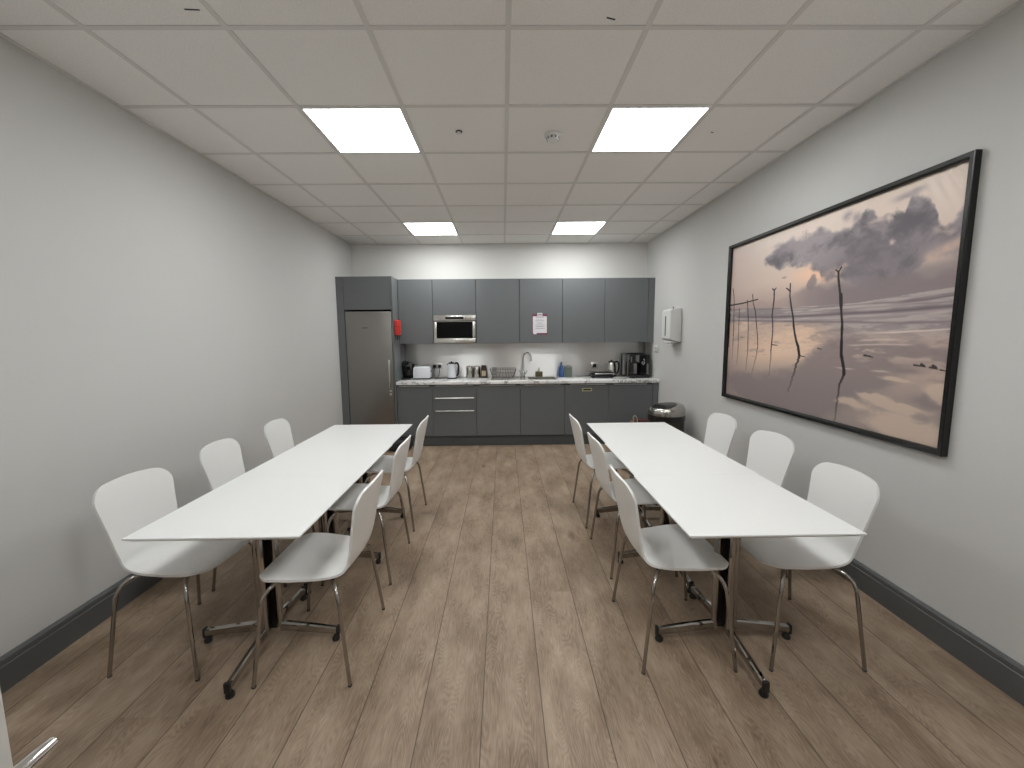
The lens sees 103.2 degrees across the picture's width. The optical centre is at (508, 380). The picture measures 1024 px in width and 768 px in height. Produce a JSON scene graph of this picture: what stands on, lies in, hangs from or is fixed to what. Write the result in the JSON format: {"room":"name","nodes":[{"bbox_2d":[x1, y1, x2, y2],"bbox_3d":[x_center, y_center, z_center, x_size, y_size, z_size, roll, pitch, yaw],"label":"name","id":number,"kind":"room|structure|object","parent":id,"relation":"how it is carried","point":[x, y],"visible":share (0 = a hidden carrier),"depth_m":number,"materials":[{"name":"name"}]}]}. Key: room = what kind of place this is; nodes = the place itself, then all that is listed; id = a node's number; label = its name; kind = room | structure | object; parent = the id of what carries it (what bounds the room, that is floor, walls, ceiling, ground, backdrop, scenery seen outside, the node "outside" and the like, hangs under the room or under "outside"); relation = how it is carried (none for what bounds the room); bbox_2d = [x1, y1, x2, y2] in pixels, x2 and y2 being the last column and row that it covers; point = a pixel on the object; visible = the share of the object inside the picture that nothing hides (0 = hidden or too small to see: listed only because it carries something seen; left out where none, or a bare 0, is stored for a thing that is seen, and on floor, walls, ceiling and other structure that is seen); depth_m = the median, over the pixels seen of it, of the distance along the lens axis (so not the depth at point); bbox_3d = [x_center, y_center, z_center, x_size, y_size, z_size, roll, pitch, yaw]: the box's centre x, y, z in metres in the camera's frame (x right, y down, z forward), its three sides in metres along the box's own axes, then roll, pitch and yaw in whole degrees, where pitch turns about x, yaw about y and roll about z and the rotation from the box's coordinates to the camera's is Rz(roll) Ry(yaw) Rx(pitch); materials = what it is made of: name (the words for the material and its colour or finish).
{"room":"common room","nodes":[
{"label":"common room","id":0,"kind":"room"},
{"bbox_2d":[0,36,351,656],"bbox_3d":[-2.240,-0.170,2.000,0.100,2.929,8.167,-1,6,-1],"label":"wall","id":1,"kind":"structure","parent":0,"point":[158,306],"depth_m":2.27,"materials":[{"name":"white paint"}]},
{"bbox_2d":[0,573,164,693],"bbox_3d":[-2.173,1.169,2.530,0.018,0.150,5.922,-1,6,-1],"label":"baseboard","id":2,"kind":"structure","parent":1,"relation":"attached to","point":[25,658],"depth_m":1.97,"materials":[{"name":"grey paint"}]},
{"bbox_2d":[0,0,1023,244],"bbox_3d":[-0.081,-1.606,2.570,4.260,0.004,6.567,-1,6,-1],"label":"trim","id":3,"kind":"structure","parent":1,"relation":"attached to","point":[1018,2],"depth_m":2.37,"materials":[{"name":"white paint"}]},
{"bbox_2d":[351,243,646,384],"bbox_3d":[-0.110,-0.640,6.032,4.260,2.929,0.100,-1,6,-1],"label":"wall","id":4,"kind":"structure","parent":0,"point":[552,260],"depth_m":5.86,"materials":[{"name":"white paint"}]},
{"bbox_2d":[397,279,433,343],"bbox_3d":[-1.272,-0.964,5.746,0.471,0.874,0.366,-1,6,-1],"label":"upper cabinet","id":5,"kind":"object","parent":4,"relation":"attached to","point":[415,298],"visible":0.89,"depth_m":5.56,"materials":[{"name":"grey"}]},
{"bbox_2d":[432,279,475,314],"bbox_3d":[-0.741,-1.163,5.731,0.591,0.484,0.366,-1,6,-1],"label":"upper cabinet","id":6,"kind":"object","parent":4,"relation":"attached to","point":[450,296],"visible":0.83,"depth_m":5.55,"materials":[{"name":"grey"}]},
{"bbox_2d":[433,315,476,343],"bbox_3d":[-0.737,-0.725,5.752,0.580,0.385,0.350,-1,6,-1],"label":"microwave","id":7,"kind":"object","parent":6,"relation":"attached to","point":[447,328],"visible":0.93,"depth_m":5.59,"materials":[{"name":"grey metal"}]},
{"bbox_2d":[475,279,519,342],"bbox_3d":[-0.144,-0.976,5.759,0.599,0.874,0.366,-1,6,-1],"label":"upper cabinet","id":8,"kind":"object","parent":4,"relation":"attached to","point":[497,300],"visible":1,"depth_m":5.58,"materials":[{"name":"grey"}]},
{"bbox_2d":[406,342,644,376],"bbox_3d":[0.260,-0.312,6.016,3.525,0.494,0.013,-1,6,-1],"label":"backsplash","id":9,"kind":"structure","parent":4,"relation":"attached to","point":[547,357],"depth_m":6.00,"materials":[{"name":"white paint"}]},
{"bbox_2d":[432,363,441,368],"bbox_3d":[-1.045,-0.213,5.981,0.146,0.086,0.045,-1,6,-1],"label":"wall socket","id":10,"kind":"object","parent":9,"relation":"attached to","point":[436,365],"visible":1,"depth_m":5.99,"materials":[{"name":"silver metal"}]},
{"bbox_2d":[591,362,596,367],"bbox_3d":[1.280,-0.227,6.008,0.086,0.086,0.045,-1,6,-1],"label":"wall socket","id":11,"kind":"object","parent":9,"relation":"attached to","point":[593,364],"visible":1,"depth_m":6.02,"materials":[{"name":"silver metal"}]},
{"bbox_2d":[519,278,561,342],"bbox_3d":[0.452,-0.982,5.766,0.590,0.874,0.366,-1,6,-1],"label":"upper cabinet","id":12,"kind":"object","parent":4,"relation":"attached to","point":[536,295],"visible":0.9,"depth_m":5.58,"materials":[{"name":"grey"}]},
{"bbox_2d":[532,313,546,334],"bbox_3d":[0.439,-0.786,5.600,0.210,0.296,0.004,-1,6,-1],"label":"notice","id":13,"kind":"object","parent":12,"relation":"attached to","point":[539,320],"visible":1,"depth_m":5.60,"materials":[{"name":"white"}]},
{"bbox_2d":[562,278,604,342],"bbox_3d":[1.039,-0.988,5.772,0.582,0.874,0.366,-1,6,-1],"label":"upper cabinet","id":14,"kind":"object","parent":4,"relation":"attached to","point":[583,299],"visible":0.9,"depth_m":5.59,"materials":[{"name":"grey"}]},
{"bbox_2d":[604,278,654,341],"bbox_3d":[1.674,-0.994,5.779,0.688,0.874,0.366,-1,6,-1],"label":"upper cabinet","id":15,"kind":"object","parent":4,"relation":"attached to","point":[629,302],"visible":0.94,"depth_m":5.60,"materials":[{"name":"grey"}]},
{"bbox_2d":[0,0,1017,243],"bbox_3d":[-0.072,-1.573,1.819,4.260,0.098,8.067,-1,6,-1],"label":"ceiling","id":16,"kind":"structure","parent":0,"point":[202,67],"depth_m":2.10,"materials":[{"name":"tile"}]},
{"bbox_2d":[300,107,420,152],"bbox_3d":[-0.910,-1.618,2.622,0.584,0.033,0.584,-1,6,-1],"label":"recessed light","id":17,"kind":"object","parent":16,"relation":"in","point":[349,130],"visible":0.89,"depth_m":2.58,"materials":[{"name":"white plastic"}]},
{"bbox_2d":[403,223,457,234],"bbox_3d":[-0.940,-1.884,5.007,0.584,0.033,0.584,-1,6,-1],"label":"recessed light","id":18,"kind":"object","parent":16,"relation":"in","point":[414,228],"visible":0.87,"depth_m":4.99,"materials":[{"name":"white plastic"}]},
{"bbox_2d":[0,0,980,243],"bbox_3d":[-0.072,-1.542,1.873,4.260,0.031,7.967,-1,6,-1],"label":"grid","id":19,"kind":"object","parent":16,"relation":"attached to","point":[507,27],"depth_m":2.31,"materials":[{"name":"white paint"}]},
{"bbox_2d":[544,130,561,142],"bbox_3d":[0.297,-1.601,2.679,0.116,0.045,0.116,-1,6,-1],"label":"smoke detector","id":20,"kind":"object","parent":16,"relation":"attached to","point":[552,136],"visible":1,"depth_m":2.65,"materials":[{"name":"white plastic"}]},
{"bbox_2d":[552,222,605,233],"bbox_3d":[0.860,-1.902,5.027,0.584,0.033,0.584,-1,6,-1],"label":"recessed light","id":21,"kind":"object","parent":16,"relation":"in","point":[560,227],"visible":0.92,"depth_m":5.00,"materials":[{"name":"white plastic"}]},
{"bbox_2d":[591,107,710,151],"bbox_3d":[0.889,-1.636,2.642,0.584,0.033,0.584,-1,6,-1],"label":"recessed light","id":22,"kind":"object","parent":16,"relation":"in","point":[624,129],"visible":0.85,"depth_m":2.60,"materials":[{"name":"white plastic"}]},
{"bbox_2d":[1,444,1023,767],"bbox_3d":[-0.046,1.319,2.143,4.460,0.100,8.267,-1,6,-1],"label":"floor","id":23,"kind":"structure","parent":0,"point":[500,639],"depth_m":1.82,"materials":[{"name":"brown wood"}]},
{"bbox_2d":[0,689,58,767],"bbox_3d":[-0.646,0.465,0.071,0.109,2.052,0.931,-1,6,-1],"label":"door","id":24,"kind":"structure","parent":23,"relation":"on","point":[37,756],"depth_m":0.53,"materials":[{"name":"white paint"}]},
{"bbox_2d":[92,468,251,681],"bbox_3d":[-1.599,0.874,1.999,0.506,0.846,0.512,0,6,3],"label":"dining chair","id":25,"kind":"object","parent":23,"relation":"on","point":[126,504],"visible":0.89,"depth_m":1.93,"materials":[{"name":"white plastic"}]},
{"bbox_2d":[121,477,359,699],"bbox_3d":[-1.175,0.937,1.980,0.696,0.715,0.683,-1,6,-1],"label":"dining table","id":26,"kind":"object","parent":23,"relation":"on","point":[262,511],"visible":0.93,"depth_m":1.92,"materials":[{"name":"white laminate"}]},
{"bbox_2d":[199,438,314,590],"bbox_3d":[-1.614,0.803,2.633,0.506,0.846,0.512,-1,6,-5],"label":"dining chair","id":27,"kind":"object","parent":23,"relation":"on","point":[221,461],"visible":0.31,"depth_m":2.58,"materials":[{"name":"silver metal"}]},
{"bbox_2d":[264,418,293,457],"bbox_3d":[-1.617,0.731,3.274,0.506,0.846,0.512,-1,6,-5],"label":"dining chair","id":28,"kind":"object","parent":23,"relation":"on","point":[278,435],"visible":0.34,"depth_m":3.24,"materials":[{"name":"white plastic"}]},
{"bbox_2d":[237,444,392,594],"bbox_3d":[-1.183,0.861,2.659,0.696,0.715,0.683,-1,6,-1],"label":"dining table","id":29,"kind":"object","parent":23,"relation":"on","point":[300,461],"visible":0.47,"depth_m":2.60,"materials":[{"name":"white laminate"}]},
{"bbox_2d":[251,470,384,688],"bbox_3d":[-0.858,0.873,1.948,0.506,0.846,0.512,-1,6,-1],"label":"dining chair","id":30,"kind":"object","parent":23,"relation":"on","point":[311,557],"visible":1,"depth_m":1.85,"materials":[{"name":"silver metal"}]},
{"bbox_2d":[296,424,412,529],"bbox_3d":[-1.198,0.785,3.338,0.696,0.715,0.683,-1,6,-1],"label":"dining table","id":31,"kind":"object","parent":23,"relation":"on","point":[374,434],"visible":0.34,"depth_m":3.28,"materials":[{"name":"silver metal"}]},
{"bbox_2d":[321,435,410,585],"bbox_3d":[-0.890,0.793,2.664,0.506,0.846,0.512,-1,6,-1],"label":"dining chair","id":32,"kind":"object","parent":23,"relation":"on","point":[346,502],"visible":0.7,"depth_m":2.54,"materials":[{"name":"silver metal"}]},
{"bbox_2d":[345,311,395,424],"bbox_3d":[-1.826,-0.040,5.667,0.604,1.808,0.624,-1,6,-1],"label":"fridge","id":33,"kind":"object","parent":23,"relation":"on","point":[369,340],"visible":0.7,"depth_m":5.38,"materials":[{"name":"silver metal"}]},
{"bbox_2d":[335,276,405,424],"bbox_3d":[-1.867,-0.255,5.685,0.729,2.273,0.631,-1,6,-1],"label":"tall cabinet","id":34,"kind":"object","parent":23,"relation":"on","point":[353,293],"visible":0.64,"depth_m":5.29,"materials":[{"name":"grey"}]},
{"bbox_2d":[394,320,400,339],"bbox_3d":[-1.471,-0.677,5.416,0.061,0.265,0.153,-1,6,-1],"label":"case","id":35,"kind":"object","parent":34,"relation":"attached to","point":[397,323],"visible":1,"depth_m":5.35,"materials":[{"name":"red plastic"}]},
{"bbox_2d":[364,415,428,531],"bbox_3d":[-0.903,0.718,3.334,0.506,0.846,0.512,-1,6,-1],"label":"dining chair","id":36,"kind":"object","parent":23,"relation":"on","point":[384,462],"visible":0.79,"depth_m":3.21,"materials":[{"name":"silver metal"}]},
{"bbox_2d":[389,437,412,451],"bbox_3d":[-1.427,0.819,5.366,0.315,0.201,0.205,-1,6,-1],"label":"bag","id":37,"kind":"object","parent":23,"relation":"on","point":[401,440],"visible":0.43,"depth_m":5.28,"materials":[{"name":"black"}]},
{"bbox_2d":[397,385,433,436],"bbox_3d":[-1.257,0.379,5.750,0.472,0.704,0.596,-1,6,-1],"label":"base cabinet","id":38,"kind":"object","parent":23,"relation":"on","point":[414,402],"visible":0.65,"depth_m":5.47,"materials":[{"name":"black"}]},
{"bbox_2d":[396,375,658,384],"bbox_3d":[0.266,-0.011,5.730,3.525,0.040,0.614,-1,6,-1],"label":"countertop","id":39,"kind":"structure","parent":38,"relation":"on","point":[618,378],"depth_m":5.44,"materials":[{"name":"stone"}]},
{"bbox_2d":[401,361,414,379],"bbox_3d":[-1.427,-0.160,5.807,0.144,0.269,0.272,-1,6,-1],"label":"coffee machine","id":40,"kind":"object","parent":39,"relation":"on","point":[407,366],"visible":0.88,"depth_m":5.76,"materials":[{"name":"black plastic"}]},
{"bbox_2d":[413,366,434,378],"bbox_3d":[-1.199,-0.121,5.806,0.263,0.188,0.291,-1,6,-1],"label":"toaster","id":41,"kind":"object","parent":39,"relation":"on","point":[419,372],"visible":1,"depth_m":5.66,"materials":[{"name":"white metal"}]},
{"bbox_2d":[434,361,458,378],"bbox_3d":[-0.883,-0.154,5.811,0.353,0.247,0.193,2,7,20],"label":"electric kettle","id":42,"kind":"object","parent":39,"relation":"on","point":[451,370],"visible":1,"depth_m":5.77,"materials":[{"name":"silver"}]},
{"bbox_2d":[466,365,472,377],"bbox_3d":[-0.558,-0.132,5.885,0.098,0.181,0.098,-1,6,-1],"label":"canister","id":43,"kind":"object","parent":39,"relation":"on","point":[469,369],"visible":1,"depth_m":5.85,"materials":[{"name":"silver metal"}]},
{"bbox_2d":[473,365,479,377],"bbox_3d":[-0.454,-0.133,5.886,0.098,0.181,0.098,-1,6,-1],"label":"canister","id":44,"kind":"object","parent":39,"relation":"on","point":[476,369],"visible":0.99,"depth_m":5.85,"materials":[{"name":"silver metal"}]},
{"bbox_2d":[481,365,486,377],"bbox_3d":[-0.350,-0.133,5.877,0.082,0.181,0.074,-1,6,-1],"label":"jar","id":45,"kind":"object","parent":39,"relation":"on","point":[483,367],"visible":1,"depth_m":5.84,"materials":[{"name":"brown glass"}]},
{"bbox_2d":[488,376,558,384],"bbox_3d":[0.206,0.050,5.764,0.980,0.180,0.440,-1,6,-1],"label":"sink","id":46,"kind":"object","parent":39,"relation":"in","point":[529,377],"visible":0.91,"depth_m":5.73,"materials":[{"name":"silver metal"}]},
{"bbox_2d":[490,367,515,377],"bbox_3d":[-0.073,-0.122,5.822,0.375,0.150,0.226,-1,6,-1],"label":"dish rack","id":47,"kind":"object","parent":46,"relation":"on","point":[494,371],"visible":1,"depth_m":5.74,"materials":[{"name":"silver metal"}]},
{"bbox_2d":[535,368,542,376],"bbox_3d":[0.452,-0.128,5.938,0.104,0.135,0.058,-1,6,-1],"label":"soap dispenser","id":48,"kind":"object","parent":46,"relation":"on","point":[538,373],"visible":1,"depth_m":5.92,"materials":[{"name":"yellow"}]},
{"bbox_2d":[519,352,531,376],"bbox_3d":[0.256,-0.236,5.892,0.186,0.364,0.056,1,6,11],"label":"tap","id":49,"kind":"object","parent":39,"relation":"on","point":[523,372],"visible":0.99,"depth_m":5.89,"materials":[{"name":"silver metal"}]},
{"bbox_2d":[559,362,563,376],"bbox_3d":[0.774,-0.167,5.898,0.076,0.224,0.053,-1,6,-1],"label":"detergent bottle","id":50,"kind":"object","parent":39,"relation":"on","point":[561,368],"visible":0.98,"depth_m":5.88,"materials":[{"name":"blue plastic"}]},
{"bbox_2d":[564,365,571,376],"bbox_3d":[0.876,-0.142,5.912,0.108,0.169,0.094,-1,6,-1],"label":"glass container","id":51,"kind":"object","parent":39,"relation":"on","point":[567,369],"visible":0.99,"depth_m":5.87,"materials":[{"name":"grey"}]},
{"bbox_2d":[589,371,612,377],"bbox_3d":[1.303,-0.089,5.764,0.343,0.088,0.196,-1,6,-1],"label":"grill","id":52,"kind":"object","parent":39,"relation":"on","point":[594,374],"visible":0.98,"depth_m":5.67,"materials":[{"name":"black plastic"}]},
{"bbox_2d":[606,360,619,376],"bbox_3d":[1.522,-0.186,5.927,0.174,0.242,0.144,4,8,37],"label":"kettle","id":53,"kind":"object","parent":39,"relation":"on","point":[611,366],"visible":0.84,"depth_m":5.89,"materials":[{"name":"silver metal"}]},
{"bbox_2d":[622,353,649,377],"bbox_3d":[1.832,-0.227,5.824,0.280,0.340,0.380,-1,6,-1],"label":"coffee machine","id":54,"kind":"object","parent":39,"relation":"on","point":[634,365],"visible":1,"depth_m":5.66,"materials":[{"name":"black plastic"}]},
{"bbox_2d":[627,374,649,377],"bbox_3d":[1.835,-0.067,5.723,0.280,0.045,0.145,-1,6,-1],"label":"drip tray","id":55,"kind":"object","parent":54,"relation":"on","point":[628,375],"depth_m":5.65,"materials":[{"name":"black plastic"}]},
{"bbox_2d":[432,384,476,435],"bbox_3d":[-0.725,0.373,5.756,0.588,0.704,0.596,-1,6,-1],"label":"base cabinet","id":56,"kind":"object","parent":23,"relation":"on","point":[454,406],"visible":0.93,"depth_m":5.48,"materials":[{"name":"black"}]},
{"bbox_2d":[476,384,519,435],"bbox_3d":[-0.133,0.367,5.763,0.592,0.704,0.596,-1,6,-1],"label":"base cabinet","id":57,"kind":"object","parent":23,"relation":"on","point":[498,405],"visible":0.9,"depth_m":5.49,"materials":[{"name":"black"}]},
{"bbox_2d":[400,434,604,445],"bbox_3d":[0.275,0.809,5.585,3.526,0.140,0.018,-1,6,-1],"label":"plinth","id":58,"kind":"object","parent":23,"relation":"on","point":[494,439],"visible":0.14,"depth_m":5.57,"materials":[{"name":"grey"}]},
{"bbox_2d":[520,384,564,434],"bbox_3d":[0.463,0.366,5.770,0.597,0.694,0.596,-1,6,-1],"label":"base cabinet","id":59,"kind":"object","parent":23,"relation":"on","point":[541,405],"visible":0.9,"depth_m":5.49,"materials":[{"name":"black"}]},
{"bbox_2d":[564,383,608,434],"bbox_3d":[1.060,0.355,5.776,0.592,0.704,0.596,-1,6,-1],"label":"base cabinet","id":60,"kind":"object","parent":23,"relation":"on","point":[586,402],"visible":0.76,"depth_m":5.49,"materials":[{"name":"black"}]},
{"bbox_2d":[569,414,632,528],"bbox_3d":[0.764,0.699,3.369,0.506,0.846,0.512,-1,6,-3],"label":"dining chair","id":61,"kind":"object","parent":23,"relation":"on","point":[612,459],"visible":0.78,"depth_m":3.24,"materials":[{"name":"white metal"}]},
{"bbox_2d":[587,432,677,578],"bbox_3d":[0.790,0.773,2.711,0.506,0.846,0.512,-1,6,-3],"label":"dining chair","id":62,"kind":"object","parent":23,"relation":"on","point":[642,496],"visible":0.62,"depth_m":2.59,"materials":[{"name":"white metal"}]},
{"bbox_2d":[608,383,658,422],"bbox_3d":[1.695,0.349,5.783,0.674,0.704,0.596,-1,6,-1],"label":"base cabinet","id":63,"kind":"object","parent":23,"relation":"on","point":[625,400],"visible":0.5,"depth_m":5.50,"materials":[{"name":"black"}]},
{"bbox_2d":[630,415,647,422],"bbox_3d":[1.732,0.666,5.280,0.271,0.468,0.136,-1,6,-1],"label":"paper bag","id":64,"kind":"object","parent":23,"relation":"on","point":[637,420],"visible":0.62,"depth_m":5.23,"materials":[{"name":"brown paper"}]},
{"bbox_2d":[587,422,701,527],"bbox_3d":[1.056,0.767,3.322,0.696,0.715,0.683,-1,6,-1],"label":"dining table","id":65,"kind":"object","parent":23,"relation":"on","point":[640,432],"visible":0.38,"depth_m":3.26,"materials":[{"name":"white laminate"}]},
{"bbox_2d":[647,402,685,431],"bbox_3d":[1.777,0.610,4.578,0.398,0.735,0.398,-1,6,-1],"label":"waste bin","id":66,"kind":"object","parent":23,"relation":"on","point":[671,413],"visible":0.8,"depth_m":4.40,"materials":[{"name":"black plastic"}]},
{"bbox_2d":[609,464,737,674],"bbox_3d":[0.764,0.852,2.005,0.506,0.846,0.512,-1,6,-1],"label":"dining chair","id":67,"kind":"object","parent":23,"relation":"on","point":[666,547],"visible":0.95,"depth_m":1.90,"materials":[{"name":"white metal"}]},
{"bbox_2d":[605,442,758,592],"bbox_3d":[1.055,0.843,2.642,0.696,0.715,0.683,-1,6,-1],"label":"dining table","id":68,"kind":"object","parent":23,"relation":"on","point":[680,458],"visible":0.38,"depth_m":2.55,"materials":[{"name":"white laminate"}]},
{"bbox_2d":[704,413,736,456],"bbox_3d":[1.529,0.698,3.323,0.506,0.846,0.512,-1,6,-3],"label":"dining chair","id":69,"kind":"object","parent":23,"relation":"on","point":[721,428],"visible":0.31,"depth_m":3.31,"materials":[{"name":"white plastic"}]},
{"bbox_2d":[634,474,866,698],"bbox_3d":[1.055,0.919,1.963,0.696,0.715,0.683,-1,6,-1],"label":"dining table","id":70,"kind":"object","parent":23,"relation":"on","point":[727,509],"visible":0.97,"depth_m":1.90,"materials":[{"name":"white laminate"}]},
{"bbox_2d":[746,430,794,577],"bbox_3d":[1.525,0.769,2.688,0.506,0.846,0.512,-1,6,-5],"label":"dining chair","id":71,"kind":"object","parent":23,"relation":"on","point":[770,454],"visible":0.35,"depth_m":2.67,"materials":[{"name":"white plastic"}]},
{"bbox_2d":[741,462,879,671],"bbox_3d":[1.417,0.846,2.007,0.506,0.846,0.512,0,6,1],"label":"dining chair","id":72,"kind":"object","parent":23,"relation":"on","point":[848,494],"visible":0.71,"depth_m":1.92,"materials":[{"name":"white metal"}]},
{"bbox_2d":[644,1,1023,665],"bbox_3d":[2.119,-0.214,2.049,0.100,2.929,8.167,-1,6,-1],"label":"wall","id":73,"kind":"structure","parent":0,"point":[948,532],"depth_m":1.98,"materials":[{"name":"white paint"}]},
{"bbox_2d":[661,307,681,345],"bbox_3d":[1.962,-0.657,4.882,0.134,0.462,0.260,-1,6,-1],"label":"dispenser","id":74,"kind":"object","parent":73,"relation":"attached to","point":[671,318],"visible":1,"depth_m":4.77,"materials":[{"name":"white plastic"}]},
{"bbox_2d":[721,149,982,456],"bbox_3d":[2.039,-0.431,2.801,0.034,1.374,1.937,-1,6,-1],"label":"framed picture","id":75,"kind":"object","parent":73,"relation":"attached to","point":[846,313],"visible":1,"depth_m":2.33,"materials":[{"name":"black paint"}]},
{"bbox_2d":[832,558,1023,705],"bbox_3d":[2.067,1.122,2.611,0.018,0.150,5.990,-1,6,-1],"label":"baseboard","id":76,"kind":"structure","parent":73,"relation":"attached to","point":[992,664],"depth_m":1.92,"materials":[{"name":"grey paint"}]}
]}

